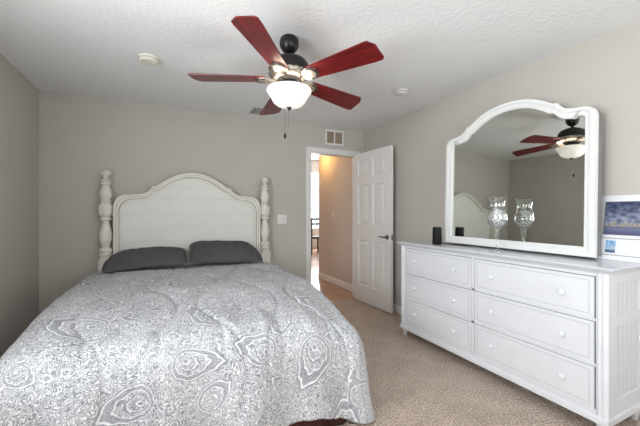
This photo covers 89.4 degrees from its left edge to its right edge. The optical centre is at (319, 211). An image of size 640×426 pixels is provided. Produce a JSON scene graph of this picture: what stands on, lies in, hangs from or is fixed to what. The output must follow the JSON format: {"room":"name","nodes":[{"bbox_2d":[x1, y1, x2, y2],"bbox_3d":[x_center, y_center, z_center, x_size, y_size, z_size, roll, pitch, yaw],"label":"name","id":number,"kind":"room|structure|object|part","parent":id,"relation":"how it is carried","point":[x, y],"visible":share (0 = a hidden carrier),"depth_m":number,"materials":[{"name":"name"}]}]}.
{"room":"bedroom","nodes":[
{"label":"bedroom","id":0,"kind":"room"},
{"bbox_2d":[0,53,38,357],"bbox_3d":[-1.673,0.040,0.848,0.120,2.400,4.920,0,0,-26],"label":"wall","id":1,"kind":"structure","parent":0,"point":[19,98],"depth_m":2.66,"materials":[{"name":"beige paint"}]},
{"bbox_2d":[39,90,362,314],"bbox_3d":[-1.057,0.040,3.942,3.914,2.400,0.120,0,0,-26],"label":"wall","id":2,"kind":"structure","parent":0,"point":[142,146],"depth_m":3.45,"materials":[{"name":"beige paint"}]},
{"bbox_2d":[278,215,285,223],"bbox_3d":[-0.485,0.098,4.146,0.118,0.116,0.008,0,0,-26],"label":"light switch","id":3,"kind":"object","parent":2,"relation":"attached to","point":[281,218],"visible":1,"depth_m":4.14,"materials":[{"name":"white plastic"}]},
{"bbox_2d":[306,147,360,296],"bbox_3d":[0.179,0.188,4.528,0.864,2.103,0.136,0,0,-26],"label":"trim","id":4,"kind":"structure","parent":2,"relation":"attached to","point":[310,151],"depth_m":4.31,"materials":[{"name":"white paint"}]},
{"bbox_2d":[325,129,343,145],"bbox_3d":[0.201,-1.024,4.476,0.285,0.205,0.010,0,0,-26],"label":"air vent","id":5,"kind":"object","parent":2,"relation":"in","point":[332,137],"visible":1,"depth_m":4.47,"materials":[{"name":"white metal"}]},
{"bbox_2d":[354,145,392,312],"bbox_3d":[0.678,0.212,4.257,0.151,2.030,0.801,0,0,-29],"label":"door","id":6,"kind":"structure","parent":2,"relation":"in","point":[373,169],"depth_m":4.19,"materials":[{"name":"white paint"}]},
{"bbox_2d":[311,160,318,247],"bbox_3d":[-1.004,-0.261,10.671,5.950,3.000,0.100,0,0,-26],"label":"wall","id":7,"kind":"structure","parent":0,"point":[314,163],"depth_m":11.01,"materials":[{"name":"beige paint"}]},
{"bbox_2d":[311,172,318,226],"bbox_3d":[-0.115,-0.396,11.072,1.560,1.930,0.130,0,0,-26],"label":"window","id":8,"kind":"structure","parent":7,"relation":"in","point":[316,173],"depth_m":11.09,"materials":[{"name":"white paint"}]},
{"bbox_2d":[311,155,318,159],"bbox_3d":[0.009,-1.810,8.567,5.950,0.100,4.770,0,0,-26],"label":"ceiling","id":9,"kind":"structure","parent":0,"point":[313,157],"depth_m":10.51,"materials":[{"name":"white paint"}]},
{"bbox_2d":[0,0,639,130],"bbox_3d":[0.010,-1.210,1.725,3.914,0.100,5.040,0,0,-26],"label":"ceiling","id":10,"kind":"structure","parent":0,"point":[435,50],"depth_m":2.25,"materials":[{"name":"white paint"}]},
{"bbox_2d":[138,53,158,65],"bbox_3d":[-1.292,-1.139,2.441,0.144,0.043,0.144,0,0,-26],"label":"smoke detector","id":11,"kind":"object","parent":10,"relation":"attached to","point":[144,58],"visible":1,"depth_m":2.40,"materials":[{"name":"beige plastic"}]},
{"bbox_2d":[250,107,261,113],"bbox_3d":[-0.701,-1.155,3.725,0.170,0.010,0.200,0,0,-26],"label":"ceiling vent","id":12,"kind":"object","parent":10,"relation":"in","point":[254,110],"visible":0.65,"depth_m":3.70,"materials":[{"name":"grey metal"}]},
{"bbox_2d":[187,15,383,138],"bbox_3d":[-0.218,-0.820,2.193,1.243,0.681,1.204,0,0,-26],"label":"ceiling fan","id":13,"kind":"object","parent":10,"relation":"hanging from","point":[289,71],"visible":1,"depth_m":2.04,"materials":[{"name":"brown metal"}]},
{"bbox_3d":[-0.603,-0.880,2.135,0.487,0.008,0.166,0,7,-3],"label":"blade","id":14,"kind":"part","parent":13,"relation":"part of","materials":[{"name":"red wood"}]},
{"bbox_3d":[-0.309,-0.911,1.771,0.166,0.008,0.487,11,-2,16],"label":"blade","id":15,"kind":"part","parent":13,"relation":"part of","materials":[{"name":"red wood"}]},
{"bbox_3d":[-0.347,-0.847,2.526,0.166,0.008,0.487,-11,-1,-21],"label":"blade","id":16,"kind":"part","parent":13,"relation":"part of","materials":[{"name":"red wood"}]},
{"bbox_3d":[-0.205,-0.753,2.154,0.298,0.122,0.298,0,0,-26],"label":"lamp shade","id":17,"kind":"part","parent":13,"relation":"part of","materials":[{"name":"white glass"}]},
{"bbox_3d":[0.105,-0.857,2.403,0.487,0.008,0.166,4,-18,-39],"label":"blade","id":18,"kind":"part","parent":13,"relation":"part of","materials":[{"name":"red wood"}]},
{"bbox_3d":[0.129,-0.897,1.937,0.487,0.008,0.166,-3,-18,33],"label":"blade","id":19,"kind":"part","parent":13,"relation":"part of","materials":[{"name":"red wood"}]},
{"bbox_2d":[395,88,407,95],"bbox_3d":[0.784,-1.139,3.108,0.124,0.043,0.124,0,0,-26],"label":"smoke detector","id":20,"kind":"object","parent":10,"relation":"attached to","point":[399,92],"visible":1,"depth_m":3.07,"materials":[{"name":"white plastic"}]},
{"bbox_2d":[311,248,639,425],"bbox_3d":[0.431,1.290,5.330,7.799,0.100,11.170,0,0,-26],"label":"floor","id":21,"kind":"structure","parent":0,"point":[413,380],"depth_m":2.29,"materials":[{"name":"beige carpet"}]},
{"bbox_2d":[98,170,270,271],"bbox_3d":[-0.960,0.407,2.657,1.757,1.664,2.181,0,0,-26],"label":"headboard","id":22,"kind":"object","parent":21,"relation":"on","point":[181,213],"visible":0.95,"depth_m":3.53,"materials":[{"name":"white paint"}]},
{"bbox_3d":[-2.137,0.411,3.227,0.132,1.657,0.132,0,0,-26],"label":"post","id":23,"kind":"part","parent":22,"relation":"part of","materials":[{"name":"white paint"}]},
{"bbox_3d":[-1.394,0.133,3.563,1.498,1.114,0.020,0,0,-26],"label":"moulding","id":24,"kind":"part","parent":22,"relation":"part of","materials":[{"name":"white paint"}]},
{"bbox_3d":[-1.404,0.157,3.584,1.400,1.065,0.022,0,0,-26],"label":"headboard","id":25,"kind":"part","parent":22,"relation":"part of","materials":[{"name":"white wood"}]},
{"bbox_3d":[-1.403,0.135,3.582,1.490,1.110,0.046,0,0,-26],"label":"headboard frame","id":26,"kind":"part","parent":22,"relation":"part of","materials":[{"name":"white paint"}]},
{"bbox_2d":[0,261,374,425],"bbox_3d":[-0.948,0.893,2.426,1.908,0.740,2.137,0,0,-26],"label":"comforter","id":27,"kind":"object","parent":22,"relation":"on","point":[256,343],"visible":1,"depth_m":1.65,"materials":[{"name":"grey fabric"}]},
{"bbox_2d":[102,246,186,271],"bbox_3d":[-1.677,0.441,3.138,0.701,0.178,0.417,0,0,-27],"label":"pillow","id":28,"kind":"object","parent":27,"relation":"on","point":[129,259],"visible":1,"depth_m":3.03,"materials":[{"name":"grey fabric"}]},
{"bbox_2d":[190,240,262,263],"bbox_3d":[-1.008,0.419,3.460,0.721,0.218,0.427,0,0,-24],"label":"pillow","id":29,"kind":"object","parent":27,"relation":"on","point":[217,251],"visible":1,"depth_m":3.34,"materials":[{"name":"grey fabric"}]},
{"bbox_3d":[-0.673,0.411,3.933,0.132,1.657,0.132,0,0,-26],"label":"post","id":30,"kind":"part","parent":22,"relation":"part of","materials":[{"name":"white paint"}]},
{"bbox_2d":[289,418,346,425],"bbox_3d":[-0.894,1.087,2.507,1.652,0.294,2.030,0,0,-26],"label":"bed skirt","id":31,"kind":"object","parent":22,"relation":"attached to","point":[320,422],"visible":0.02,"depth_m":1.83,"materials":[{"name":"brown fabric"}]},
{"bbox_2d":[311,218,318,254],"bbox_3d":[-0.156,0.710,9.498,0.440,1.060,0.430,0,0,-26],"label":"dining chair","id":32,"kind":"object","parent":21,"relation":"on","point":[312,237],"visible":0.48,"depth_m":9.28,"materials":[{"name":"black paint"}]},
{"bbox_3d":[-0.243,0.710,9.240,0.040,1.060,0.040,0,0,-26],"label":"leg","id":33,"kind":"part","parent":32,"relation":"part of","materials":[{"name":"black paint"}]},
{"bbox_2d":[396,240,639,425],"bbox_3d":[1.361,0.770,2.587,0.469,0.938,1.758,0,0,-26],"label":"dresser","id":34,"kind":"object","parent":21,"relation":"on","point":[564,329],"visible":0.99,"depth_m":2.06,"materials":[{"name":"white paint"}]},
{"bbox_3d":[0.853,0.731,3.248,0.068,0.787,0.058,0,0,-26],"label":"corner post","id":35,"kind":"part","parent":34,"relation":"part of","materials":[{"name":"white paint"}]},
{"bbox_2d":[432,227,441,244],"bbox_3d":[1.081,0.220,2.987,0.084,0.163,0.084,0,0,-26],"label":"speaker","id":36,"kind":"object","parent":34,"relation":"on","point":[436,231],"visible":1,"depth_m":2.95},
{"bbox_3d":[1.012,0.477,2.862,0.013,0.230,0.765,0,0,-26],"label":"drawer","id":37,"kind":"part","parent":34,"relation":"part of","materials":[{"name":"white paint"}]},
{"bbox_3d":[1.012,0.728,2.862,0.013,0.232,0.765,0,0,-26],"label":"drawer","id":38,"kind":"part","parent":34,"relation":"part of","materials":[{"name":"white paint"}]},
{"bbox_3d":[1.012,0.979,2.862,0.013,0.232,0.765,0,0,-26],"label":"drawer","id":39,"kind":"part","parent":34,"relation":"part of","materials":[{"name":"white paint"}]},
{"bbox_2d":[487,197,507,252],"bbox_3d":[1.336,0.095,2.438,0.138,0.412,0.138,0,0,-26],"label":"candle holder","id":40,"kind":"object","parent":34,"relation":"on","point":[497,217],"visible":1,"depth_m":2.40,"materials":[{"name":"clear glass"}]},
{"bbox_3d":[1.369,1.143,2.591,0.434,0.037,1.698,0,0,-26],"label":"moulding","id":41,"kind":"part","parent":34,"relation":"part of","materials":[{"name":"white paint"}]},
{"bbox_2d":[445,99,602,257],"bbox_3d":[1.493,-0.284,2.558,0.100,1.143,1.177,2,-1,-26],"label":"dresser mirror","id":42,"kind":"object","parent":34,"relation":"on","point":[543,159],"visible":1,"depth_m":2.38,"materials":[{"name":"white paint"}]},
{"bbox_3d":[1.359,0.477,2.142,0.013,0.230,0.765,0,0,-26],"label":"drawer","id":43,"kind":"part","parent":34,"relation":"part of","materials":[{"name":"white paint"}]},
{"bbox_3d":[1.359,0.728,2.142,0.013,0.232,0.765,0,0,-26],"label":"drawer","id":44,"kind":"part","parent":34,"relation":"part of","materials":[{"name":"white paint"}]},
{"bbox_3d":[1.359,0.979,2.142,0.013,0.232,0.765,0,0,-26],"label":"drawer","id":45,"kind":"part","parent":34,"relation":"part of","materials":[{"name":"white paint"}]},
{"bbox_3d":[1.438,0.477,1.925,0.033,0.039,0.039,0,0,-26],"label":"knob","id":46,"kind":"part","parent":34,"relation":"part of","materials":[{"name":"white"}]},
{"bbox_3d":[1.438,0.728,1.925,0.033,0.039,0.039,0,0,-26],"label":"knob","id":47,"kind":"part","parent":34,"relation":"part of","materials":[{"name":"white"}]},
{"bbox_3d":[1.438,0.979,1.925,0.033,0.039,0.039,0,0,-26],"label":"knob","id":48,"kind":"part","parent":34,"relation":"part of","materials":[{"name":"white ceramic"}]},
{"bbox_3d":[1.561,0.731,1.778,0.068,0.787,0.058,0,0,-26],"label":"corner post","id":49,"kind":"part","parent":34,"relation":"part of","materials":[{"name":"white paint"}]},
{"bbox_2d":[597,194,639,262],"bbox_3d":[1.887,0.099,1.961,0.090,0.407,0.330,0,0,-26],"label":"picture frame","id":50,"kind":"object","parent":34,"relation":"on","point":[620,223],"visible":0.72,"depth_m":2.00,"materials":[{"name":"white"}]},
{"bbox_2d":[605,240,615,252],"bbox_3d":[1.820,0.218,2.029,0.002,0.076,0.050,12,-5,-25],"label":"print","id":51,"kind":"object","parent":50,"relation":"attached to","point":[609,245],"depth_m":2.03},
{"bbox_2d":[604,202,639,235],"bbox_3d":[1.889,0.041,1.960,0.002,0.208,0.266,12,-5,-25],"label":"print","id":52,"kind":"object","parent":50,"relation":"attached to","point":[621,218],"depth_m":2.00},
{"bbox_3d":[1.755,0.734,1.871,0.363,0.792,0.051,0,0,-26],"label":"panel","id":53,"kind":"part","parent":34,"relation":"part of","materials":[{"name":"white paint"}]},
{"bbox_2d":[319,20,639,305],"bbox_3d":[1.418,0.040,3.197,0.140,2.400,6.470,0,0,-26],"label":"wall","id":54,"kind":"structure","parent":0,"point":[602,73],"depth_m":3.16,"materials":[{"name":"beige paint"}]},
{"bbox_2d":[318,272,351,291],"bbox_3d":[0.283,1.188,5.447,0.014,0.104,1.430,0,0,-26],"label":"baseboard","id":55,"kind":"structure","parent":54,"relation":"attached to","point":[327,278],"depth_m":5.47,"materials":[{"name":"white paint"}]},
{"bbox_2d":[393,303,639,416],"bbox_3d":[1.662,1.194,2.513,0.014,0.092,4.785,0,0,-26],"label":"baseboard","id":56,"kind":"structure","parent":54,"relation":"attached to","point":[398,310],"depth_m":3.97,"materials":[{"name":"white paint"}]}
]}

